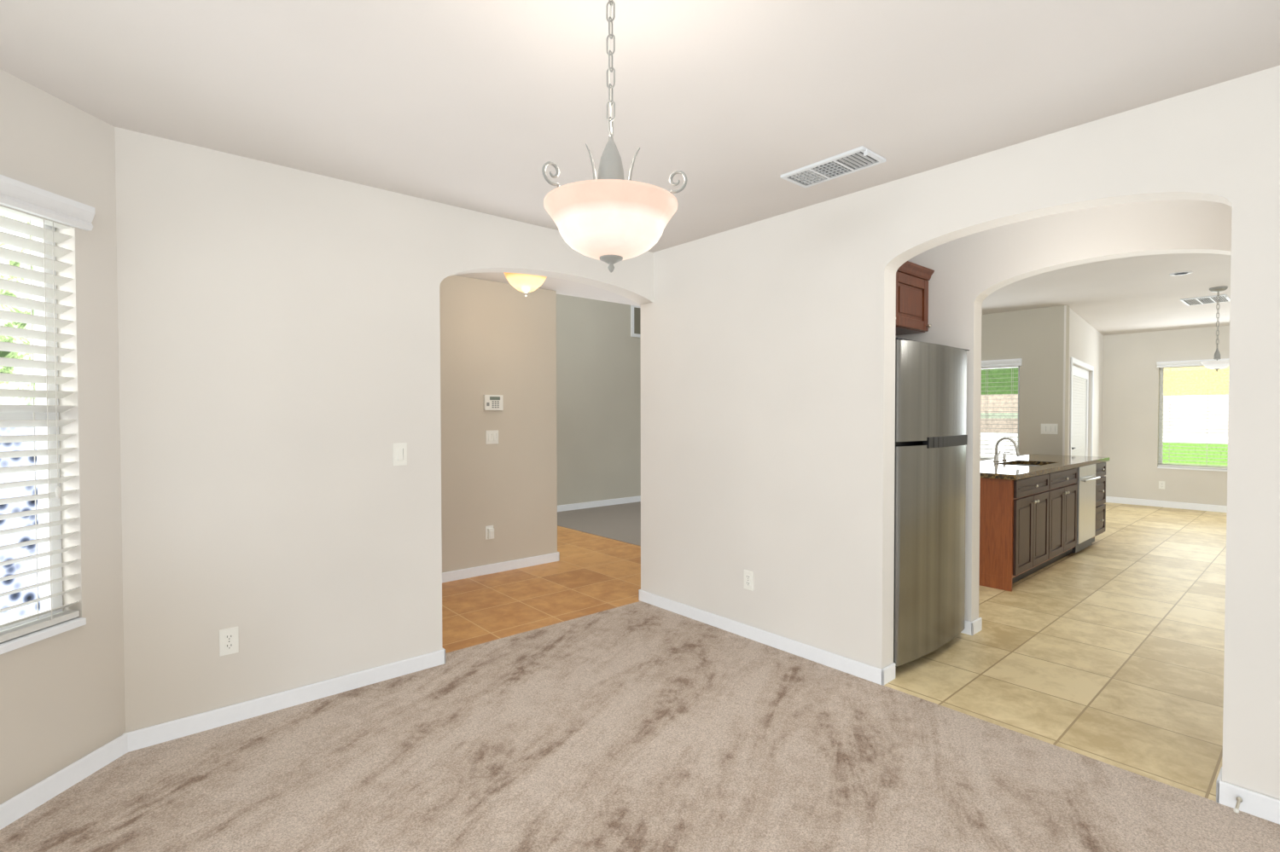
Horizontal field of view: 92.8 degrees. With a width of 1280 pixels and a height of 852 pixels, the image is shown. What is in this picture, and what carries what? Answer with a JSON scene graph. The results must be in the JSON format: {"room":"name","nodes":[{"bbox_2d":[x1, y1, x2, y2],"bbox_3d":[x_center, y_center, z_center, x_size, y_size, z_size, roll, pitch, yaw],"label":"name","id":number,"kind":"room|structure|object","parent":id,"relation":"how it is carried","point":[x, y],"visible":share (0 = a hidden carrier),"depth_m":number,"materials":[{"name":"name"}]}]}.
{"room":"empty dining room","nodes":[
{"label":"empty dining room","id":0,"kind":"room"},
{"bbox_2d":[0,69,125,804],"bbox_3d":[-2.186,0.078,1.837,0.140,2.500,1.302,0,1,4],"label":"wall","id":1,"kind":"structure","parent":0,"point":[61,701],"depth_m":2.27,"materials":[{"name":"paint"}]},
{"bbox_2d":[0,211,86,654],"bbox_3d":[-2.170,-0.011,1.833,0.143,1.522,0.870,0,1,4],"label":"window","id":2,"kind":"structure","parent":1,"relation":"in","point":[32,637],"depth_m":2.23,"materials":[{"name":"white plastic"}]},
{"bbox_2d":[0,174,95,643],"bbox_3d":[-2.128,-0.046,1.829,0.096,1.531,0.960,0,1,4],"label":"window blind","id":3,"kind":"object","parent":2,"relation":"attached to","point":[28,201],"visible":1,"depth_m":2.14,"materials":[{"name":"white plastic"}]},
{"bbox_2d":[0,733,127,830],"bbox_3d":[-2.107,1.287,1.855,0.014,0.082,1.202,0,1,4],"label":"baseboard","id":4,"kind":"structure","parent":1,"relation":"attached to","point":[20,805],"depth_m":2.18,"materials":[{"name":"white wood"}]},
{"bbox_2d":[114,127,653,733],"bbox_3d":[-1.061,0.046,3.405,2.946,2.500,0.140,-1,1,-41],"label":"wall","id":5,"kind":"structure","parent":0,"point":[278,328],"depth_m":2.79,"materials":[{"name":"paint"}]},
{"bbox_2d":[219,627,238,657],"bbox_3d":[-1.804,0.947,2.676,0.070,0.114,0.009,-1,1,-41],"label":"outlet","id":6,"kind":"object","parent":5,"relation":"attached to","point":[229,641],"visible":1,"depth_m":2.67,"materials":[{"name":"beige plastic"}]},
{"bbox_2d":[122,649,444,752],"bbox_3d":[-1.568,1.266,2.884,1.344,0.082,0.014,-1,1,-41],"label":"baseboard","id":7,"kind":"structure","parent":5,"relation":"attached to","point":[159,734],"depth_m":2.79,"materials":[{"name":"white wood"}]},
{"bbox_2d":[392,442,407,465],"bbox_3d":[-1.239,0.147,3.150,0.070,0.116,0.014,-1,1,-41],"label":"light switch","id":8,"kind":"object","parent":5,"relation":"attached to","point":[399,454],"visible":1,"depth_m":3.15,"materials":[{"name":"beige plastic"}]},
{"bbox_2d":[439,275,557,572],"bbox_3d":[-1.952,0.023,4.684,3.040,2.500,0.120,-1,1,-41],"label":"wall","id":9,"kind":"structure","parent":0,"point":[497,338],"depth_m":5.23,"materials":[{"name":"paint"}]},
{"bbox_2d":[485,525,494,540],"bbox_3d":[-1.269,0.908,5.182,0.070,0.114,0.048,-1,1,-41],"label":"outlet","id":10,"kind":"object","parent":9,"relation":"attached to","point":[489,532],"visible":1,"depth_m":5.17,"materials":[{"name":"beige plastic"}]},
{"bbox_2d":[485,430,498,444],"bbox_3d":[-1.259,0.095,5.199,0.116,0.116,0.014,-1,1,-41],"label":"light switch","id":11,"kind":"object","parent":9,"relation":"attached to","point":[491,437],"visible":1,"depth_m":5.20,"materials":[{"name":"beige plastic"}]},
{"bbox_2d":[482,395,503,410],"bbox_3d":[-1.249,-0.200,5.191,0.170,0.130,0.030,-1,1,-41],"label":"alarm keypad","id":12,"kind":"object","parent":9,"relation":"attached to","point":[493,402],"visible":1,"depth_m":5.18,"materials":[{"name":"beige plastic"}]},
{"bbox_2d":[442,552,558,582],"bbox_3d":[-1.901,1.233,4.661,3.054,0.082,0.014,-1,1,-41],"label":"baseboard","id":13,"kind":"structure","parent":9,"relation":"attached to","point":[489,569],"depth_m":5.25,"materials":[{"name":"white wood"}]},
{"bbox_2d":[556,293,640,506],"bbox_3d":[-1.510,-0.395,8.214,8.350,3.200,0.142,-1,1,-41],"label":"wall","id":14,"kind":"structure","parent":0,"point":[598,400],"depth_m":8.92,"materials":[{"name":"paint"}]},
{"bbox_2d":[557,495,640,511],"bbox_3d":[-1.508,1.160,8.168,8.250,0.092,0.014,-1,1,-41],"label":"baseboard","id":15,"kind":"structure","parent":14,"relation":"attached to","point":[595,504],"depth_m":8.93,"materials":[{"name":"white wood"}]},
{"bbox_2d":[557,501,640,546],"bbox_3d":[1.213,1.224,8.110,4.220,0.050,3.975,-1,1,-41],"label":"floor","id":16,"kind":"structure","parent":0,"point":[620,522],"depth_m":7.71,"materials":[{"name":"beige carpet"}]},
{"bbox_2d":[0,601,1279,851],"bbox_3d":[-0.181,1.348,1.765,3.788,0.050,3.775,-1,1,-41],"label":"floor","id":17,"kind":"structure","parent":0,"point":[640,726],"depth_m":2.29,"materials":[{"name":"beige carpet"}]},
{"bbox_2d":[0,0,1279,304],"bbox_3d":[-0.246,-1.238,2.527,5.220,0.100,5.580,-1,1,-41],"label":"ceiling","id":18,"kind":"structure","parent":0,"point":[734,111],"depth_m":2.08,"materials":[{"name":"paint"}]},
{"bbox_2d":[504,273,546,296],"bbox_3d":[-0.860,-1.102,4.593,0.330,0.250,0.330,-1,1,-41],"label":"light","id":19,"kind":"object","parent":18,"relation":"attached to","point":[525,283],"visible":0.54,"depth_m":4.51,"materials":[{"name":"white glass"}]},
{"bbox_2d":[541,0,687,273],"bbox_3d":[-0.086,-0.784,1.567,0.378,0.771,0.357,-1,1,-41],"label":"dining pendant light","id":20,"kind":"object","parent":18,"relation":"hanging from","point":[610,216],"visible":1,"depth_m":1.49,"materials":[{"name":"white glass"}]},
{"bbox_2d":[780,145,885,188],"bbox_3d":[0.887,-1.180,2.814,0.205,0.030,0.424,-1,1,-41],"label":"ceiling vent","id":21,"kind":"object","parent":18,"relation":"in","point":[847,162],"visible":0.98,"depth_m":2.79,"materials":[{"name":"white metal"}]},
{"bbox_2d":[442,502,1226,802],"bbox_3d":[2.766,1.261,6.263,12.300,0.050,8.800,-1,1,-41],"label":"floor","id":22,"kind":"structure","parent":0,"point":[1107,647],"depth_m":3.77,"materials":[{"name":"beige tile"}]},
{"bbox_2d":[893,337,969,667],"bbox_3d":[1.402,0.411,3.680,0.868,1.752,0.817,-1,1,-41],"label":"fridge","id":23,"kind":"object","parent":22,"relation":"on","point":[931,439],"visible":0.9,"depth_m":3.28,"materials":[{"name":"silver metal"}]},
{"bbox_2d":[978,460,1109,592],"bbox_3d":[3.693,0.814,5.759,2.750,0.860,0.706,-1,1,-41],"label":"kitchen island","id":24,"kind":"object","parent":22,"relation":"on","point":[1038,512],"depth_m":4.98,"materials":[{"name":"brown wood"}]},
{"bbox_2d":[980,453,1108,481],"bbox_3d":[3.669,0.364,5.777,2.830,0.040,0.695,-1,1,-41],"label":"island countertop","id":25,"kind":"structure","parent":24,"relation":"on","point":[1009,468],"depth_m":5.62,"materials":[{"name":"stone"}]},
{"bbox_2d":[640,65,1279,800],"bbox_3d":[1.277,0.050,3.052,0.120,2.500,3.740,-1,1,-41],"label":"wall","id":26,"kind":"structure","parent":0,"point":[767,402],"depth_m":3.14,"materials":[{"name":"paint"}]},
{"bbox_2d":[744,570,753,591],"bbox_3d":[0.655,0.934,3.687,0.009,0.114,0.070,-1,1,-41],"label":"outlet","id":27,"kind":"object","parent":26,"relation":"attached to","point":[748,579],"visible":1,"depth_m":3.68,"materials":[{"name":"beige plastic"}]},
{"bbox_2d":[638,589,884,686],"bbox_3d":[0.605,1.247,3.748,0.014,0.082,1.868,-1,1,-41],"label":"baseboard","id":28,"kind":"structure","parent":26,"relation":"attached to","point":[863,671],"depth_m":3.55,"materials":[{"name":"white wood"}]},
{"bbox_2d":[881,663,895,686],"bbox_3d":[1.258,1.258,3.088,0.134,0.082,0.014,-1,1,-41],"label":"baseboard","id":29,"kind":"object","parent":26,"relation":"attached to","point":[888,674],"visible":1,"depth_m":3.08,"materials":[{"name":"white wood"}]},
{"bbox_2d":[1216,767,1221,803],"bbox_3d":[2.062,1.275,2.163,0.134,0.082,0.014,-1,1,-41],"label":"baseboard","id":30,"kind":"object","parent":26,"relation":"attached to","point":[1219,777],"visible":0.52,"depth_m":2.12,"materials":[{"name":"white wood"}]},
{"bbox_2d":[1233,797,1242,814],"bbox_3d":[2.006,1.273,2.045,0.098,0.016,0.015,-1,1,-41],"label":"door stop","id":31,"kind":"object","parent":26,"relation":"attached to","point":[1239,800],"visible":1,"depth_m":2.05,"materials":[{"name":"silver metal"}]},
{"bbox_2d":[1217,780,1279,825],"bbox_3d":[2.234,1.280,1.874,0.014,0.082,0.674,-1,1,-41],"label":"baseboard","id":32,"kind":"structure","parent":26,"relation":"attached to","point":[1259,805],"depth_m":2.06,"materials":[{"name":"white wood"}]},
{"bbox_2d":[981,305,1069,455],"bbox_3d":[4.361,-0.065,7.236,0.120,2.560,1.190,-1,1,-41],"label":"wall","id":33,"kind":"structure","parent":0,"point":[1032,340],"depth_m":6.95,"materials":[{"name":"paint"}]},
{"bbox_2d":[980,366,1019,461],"bbox_3d":[4.215,-0.147,7.392,0.143,1.202,0.720,-1,1,-41],"label":"window","id":34,"kind":"structure","parent":33,"relation":"in","point":[1018,412],"depth_m":7.16,"materials":[{"name":"white plastic"}]},
{"bbox_2d":[980,358,1021,460],"bbox_3d":[4.182,-0.182,7.363,0.096,1.211,0.760,-1,1,-41],"label":"window blind","id":35,"kind":"object","parent":34,"relation":"attached to","point":[1011,363],"visible":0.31,"depth_m":7.23,"materials":[{"name":"white plastic"}]},
{"bbox_2d":[1041,424,1057,434],"bbox_3d":[4.603,0.032,6.858,0.014,0.116,0.162,-1,1,-41],"label":"light switch","id":36,"kind":"object","parent":33,"relation":"attached to","point":[1049,428],"visible":1,"depth_m":6.86,"materials":[{"name":"white plastic"}]},
{"bbox_2d":[895,199,1232,622],"bbox_3d":[2.428,-0.038,3.362,0.120,2.660,2.700,-1,1,-41],"label":"wall","id":37,"kind":"structure","parent":0,"point":[972,272],"depth_m":3.55,"materials":[{"name":"paint"}]},
{"bbox_2d":[960,620,973,635],"bbox_3d":[1.777,1.239,4.036,0.014,0.082,0.804,-1,1,-41],"label":"baseboard","id":38,"kind":"structure","parent":37,"relation":"attached to","point":[968,628],"depth_m":3.75,"materials":[{"name":"white wood"}]},
{"bbox_2d":[971,617,982,635],"bbox_3d":[2.087,1.244,3.782,0.148,0.082,0.014,-1,1,-41],"label":"baseboard","id":39,"kind":"object","parent":37,"relation":"attached to","point":[977,625],"visible":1,"depth_m":3.78,"materials":[{"name":"white wood"}]},
{"bbox_2d":[1062,305,1103,457],"bbox_3d":[5.908,-0.085,8.151,0.120,2.560,3.694,1,1,42],"label":"wall","id":40,"kind":"structure","parent":0,"point":[1085,342],"depth_m":8.30,"materials":[{"name":"paint"}]},
{"bbox_2d":[1069,357,1093,456],"bbox_3d":[5.584,0.198,7.746,0.094,2.009,1.969,1,1,42],"label":"patio door","id":41,"kind":"structure","parent":40,"relation":"in","point":[1079,405],"depth_m":7.90,"materials":[{"name":"white plastic"}]},
{"bbox_2d":[981,253,1231,335],"bbox_3d":[5.713,-1.374,5.996,8.330,0.100,4.800,-1,1,-41],"label":"ceiling","id":42,"kind":"structure","parent":0,"point":[1132,294],"depth_m":6.05,"materials":[{"name":"paint"}]},
{"bbox_2d":[1169,271,1192,275],"bbox_3d":[4.627,-1.305,5.212,0.150,0.004,0.150,-1,1,-41],"label":"recessed light","id":43,"kind":"object","parent":42,"relation":"in","point":[1182,273],"visible":0.96,"depth_m":5.20,"materials":[{"name":"white"}]},
{"bbox_2d":[1180,294,1230,305],"bbox_3d":[5.964,-1.317,6.418,0.500,0.030,0.354,-1,1,-41],"label":"ceiling vent","id":44,"kind":"object","parent":42,"relation":"in","point":[1205,299],"visible":0.98,"depth_m":6.40,"materials":[{"name":"white metal"}]},
{"bbox_2d":[1200,286,1229,372],"bbox_3d":[5.521,-0.920,5.823,0.236,0.800,0.236,-1,1,-41],"label":"pendant light","id":45,"kind":"object","parent":42,"relation":"hanging from","point":[1217,365],"visible":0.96,"depth_m":5.81,"materials":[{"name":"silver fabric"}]},
{"bbox_2d":[1101,325,1229,506],"bbox_3d":[8.382,-0.086,8.021,0.120,2.560,4.320,-1,1,-41],"label":"wall","id":46,"kind":"structure","parent":0,"point":[1130,415],"depth_m":9.00,"materials":[{"name":"paint"}]},
{"bbox_2d":[1158,481,1164,489],"bbox_3d":[7.587,0.859,8.858,0.009,0.114,0.070,-1,1,-41],"label":"electrical outlet","id":47,"kind":"object","parent":46,"relation":"attached to","point":[1161,485],"visible":1,"depth_m":8.86,"materials":[{"name":"white plastic"}]},
{"bbox_2d":[1105,496,1227,512],"bbox_3d":[8.333,1.149,8.001,0.014,0.092,3.920,-1,1,-41],"label":"baseboard","id":48,"kind":"structure","parent":46,"relation":"attached to","point":[1171,504],"depth_m":8.80,"materials":[{"name":"white wood"}]},
{"bbox_2d":[1157,368,1227,471],"bbox_3d":[7.939,-0.132,8.520,0.143,1.507,1.055,-1,1,-41],"label":"window","id":49,"kind":"structure","parent":46,"relation":"in","point":[1161,378],"depth_m":8.90,"materials":[{"name":"white plastic"}]},
{"bbox_2d":[1156,358,1229,469],"bbox_3d":[7.906,-0.166,8.491,0.096,1.516,1.095,-1,1,-41],"label":"window blind","id":50,"kind":"object","parent":49,"relation":"attached to","point":[1178,364],"visible":0.54,"depth_m":8.62,"materials":[{"name":"white plastic"}]},
{"bbox_3d":[0.846,0.023,4.456,1.074,2.500,1.025,-1,1,-41],"label":"wall","id":51,"kind":"structure","parent":0,"visible":0},
{"bbox_2d":[895,261,934,335],"bbox_3d":[1.330,-0.795,3.792,0.941,0.390,0.580,-1,1,-41],"label":"upper cabinet","id":52,"kind":"object","parent":51,"relation":"attached to","point":[912,279],"visible":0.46,"depth_m":3.77,"materials":[{"name":"brown wood"}]},
{"label":"outside","id":53,"kind":"structure","parent":0,"visible":0},
{"bbox_2d":[0,213,40,622],"bbox_3d":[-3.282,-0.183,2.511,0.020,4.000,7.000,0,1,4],"label":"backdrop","id":54,"kind":"structure","parent":53,"point":[17,583],"depth_m":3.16,"materials":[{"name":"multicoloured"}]},
{"bbox_2d":[980,366,1018,459],"bbox_3d":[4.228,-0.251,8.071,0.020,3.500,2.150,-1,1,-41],"label":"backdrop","id":55,"kind":"structure","parent":53,"point":[1001,398],"depth_m":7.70,"materials":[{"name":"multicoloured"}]},
{"bbox_2d":[1162,366,1228,466],"bbox_3d":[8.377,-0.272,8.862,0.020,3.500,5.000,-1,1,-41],"label":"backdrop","id":56,"kind":"structure","parent":53,"point":[1178,393],"depth_m":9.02,"materials":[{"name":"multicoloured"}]}
]}

